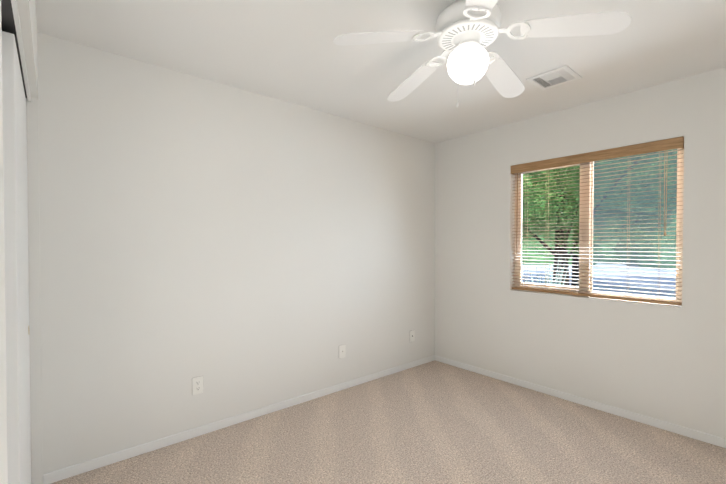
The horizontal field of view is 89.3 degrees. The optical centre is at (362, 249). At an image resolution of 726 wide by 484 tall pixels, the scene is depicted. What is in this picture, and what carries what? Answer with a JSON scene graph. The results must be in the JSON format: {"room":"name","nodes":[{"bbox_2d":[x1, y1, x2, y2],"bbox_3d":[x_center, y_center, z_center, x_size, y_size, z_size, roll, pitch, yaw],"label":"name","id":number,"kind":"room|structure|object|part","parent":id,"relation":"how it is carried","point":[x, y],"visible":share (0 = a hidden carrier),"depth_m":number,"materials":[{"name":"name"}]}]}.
{"room":"empty bedroom","nodes":[
{"label":"empty bedroom","id":0,"kind":"room"},
{"bbox_2d":[0,0,42,483],"bbox_3d":[-0.716,0.078,0.641,0.170,2.440,3.360,-1,1,-40],"label":"wall","id":1,"kind":"structure","parent":0,"point":[27,14],"depth_m":1.93,"materials":[{"name":"paint"}]},
{"bbox_2d":[1,0,26,97],"bbox_3d":[-1.175,-0.772,1.147,0.120,0.021,1.911,-1,1,-40],"label":"channel","id":2,"kind":"object","parent":1,"relation":"attached to","point":[7,22],"depth_m":1.26,"materials":[{"name":"grey metal"}]},
{"bbox_2d":[2,31,30,483],"bbox_3d":[-1.177,0.262,1.197,0.072,2.033,1.849,-1,1,-40],"label":"closet doors","id":3,"kind":"structure","parent":2,"relation":"hanging from","point":[16,279],"depth_m":1.30,"materials":[{"name":"white wood"}]},
{"bbox_2d":[11,0,30,101],"bbox_3d":[-1.125,-0.773,1.190,0.012,0.021,1.911,-1,1,-40],"label":"closet track","id":4,"kind":"object","parent":2,"relation":"attached to","point":[18,29],"visible":1,"depth_m":1.37,"materials":[{"name":"white"}]},
{"bbox_2d":[37,32,434,473],"bbox_3d":[-0.855,0.048,2.823,4.540,2.440,0.150,-1,1,-40],"label":"wall","id":5,"kind":"structure","parent":0,"point":[241,251],"depth_m":2.52,"materials":[{"name":"paint"}]},
{"bbox_2d":[192,376,203,394],"bbox_3d":[-1.125,0.927,2.504,0.076,0.119,0.007,-1,1,-40],"label":"duplex electrical outlet","id":6,"kind":"object","parent":5,"relation":"attached to","point":[198,385],"visible":1,"depth_m":2.50,"materials":[{"name":"white plastic"}]},
{"bbox_2d":[43,355,434,483],"bbox_3d":[-0.459,1.234,3.068,3.340,0.060,0.013,-1,1,-40],"label":"baseboard","id":7,"kind":"structure","parent":5,"relation":"attached to","point":[79,468],"depth_m":2.53,"materials":[{"name":"white wood"}]},
{"bbox_2d":[339,344,345,358],"bbox_3d":[-0.184,0.916,3.296,0.076,0.119,0.014,-1,1,-40],"label":"outlet","id":8,"kind":"object","parent":5,"relation":"attached to","point":[342,351],"visible":1,"depth_m":3.30,"materials":[{"name":"white plastic"}]},
{"bbox_2d":[410,330,414,341],"bbox_3d":[0.523,0.917,3.900,0.076,0.119,0.007,-1,1,-40],"label":"outlet","id":9,"kind":"object","parent":5,"relation":"attached to","point":[412,335],"visible":1,"depth_m":3.90,"materials":[{"name":"white plastic"}]},
{"bbox_2d":[35,0,725,142],"bbox_3d":[0.279,-1.214,1.466,4.540,0.120,3.660,-1,1,-40],"label":"ceiling","id":10,"kind":"structure","parent":0,"point":[290,51],"depth_m":2.15,"materials":[{"name":"paint"}]},
{"bbox_2d":[333,0,631,107],"bbox_3d":[0.512,-0.905,1.803,1.220,0.506,1.230,-1,1,-40],"label":"ceiling fan","id":11,"kind":"object","parent":10,"relation":"hanging from","point":[467,32],"visible":1,"depth_m":1.68,"materials":[{"name":"white"}]},
{"bbox_3d":[0.449,-0.815,1.702,0.054,0.329,0.014,-1,1,-40],"label":"chain","id":12,"kind":"part","parent":11,"relation":"part of","materials":[{"name":"white metal"}]},
{"bbox_3d":[0.502,-0.876,1.765,0.192,0.153,0.192,-1,1,-40],"label":"globe","id":13,"kind":"part","parent":11,"relation":"part of"},
{"bbox_3d":[0.503,-0.860,1.682,0.037,0.239,0.043,-1,1,-40],"label":"chain","id":14,"kind":"part","parent":11,"relation":"part of","materials":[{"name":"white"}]},
{"bbox_2d":[526,65,581,89],"bbox_3d":[1.298,-1.164,2.500,0.260,0.009,0.260,-1,1,-40],"label":"ceiling vent","id":15,"kind":"object","parent":10,"relation":"in","point":[564,74],"visible":1,"depth_m":2.49,"materials":[{"name":"white metal"}]},
{"bbox_2d":[51,360,725,483],"bbox_3d":[0.279,1.346,1.502,4.540,0.120,3.660,-1,1,-40],"label":"floor","id":16,"kind":"structure","parent":0,"point":[434,422],"depth_m":2.39,"materials":[{"name":"carpet"}]},
{"bbox_2d":[435,67,725,438],"bbox_3d":[1.954,0.046,2.903,0.150,2.440,3.360,-1,1,-40],"label":"wall","id":17,"kind":"structure","parent":0,"point":[665,362],"depth_m":2.92,"materials":[{"name":"paint"}]},
{"bbox_2d":[435,355,725,447],"bbox_3d":[1.896,1.237,2.862,0.013,0.060,3.347,-1,1,-40],"label":"baseboard","id":18,"kind":"structure","parent":17,"relation":"attached to","point":[684,431],"depth_m":2.89,"materials":[{"name":"white wood"}]},
{"bbox_2d":[514,148,683,305],"bbox_3d":[1.862,-0.196,3.049,0.068,1.170,1.243,-1,1,-40],"label":"window","id":19,"kind":"structure","parent":17,"relation":"in","point":[587,213],"depth_m":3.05,"materials":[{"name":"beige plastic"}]},
{"bbox_3d":[1.654,-0.199,3.271,0.038,1.094,0.560,-1,1,-40],"label":"window sash","id":20,"kind":"part","parent":19,"relation":"part of","materials":[{"name":"clear glass"}]},
{"bbox_2d":[511,136,683,304],"bbox_3d":[1.809,-0.199,3.004,0.072,1.159,1.235,-1,1,-40],"label":"window blinds","id":21,"kind":"object","parent":19,"relation":"attached to","point":[653,146],"visible":0.88,"depth_m":2.88,"materials":[{"name":"brown wood"}]},
{"bbox_2d":[590,149,678,297],"bbox_3d":[2.064,-0.193,2.822,0.012,1.094,0.560,-1,1,-40],"label":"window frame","id":22,"kind":"structure","parent":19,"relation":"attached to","point":[591,249],"depth_m":2.84,"materials":[{"name":"beige plastic"}]},
{"bbox_2d":[593,149,676,296],"bbox_3d":[2.080,-0.193,2.836,0.001,1.094,0.560,-1,1,-40],"label":"screen","id":23,"kind":"object","parent":19,"relation":"attached to","point":[613,215],"visible":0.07,"depth_m":2.82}
]}

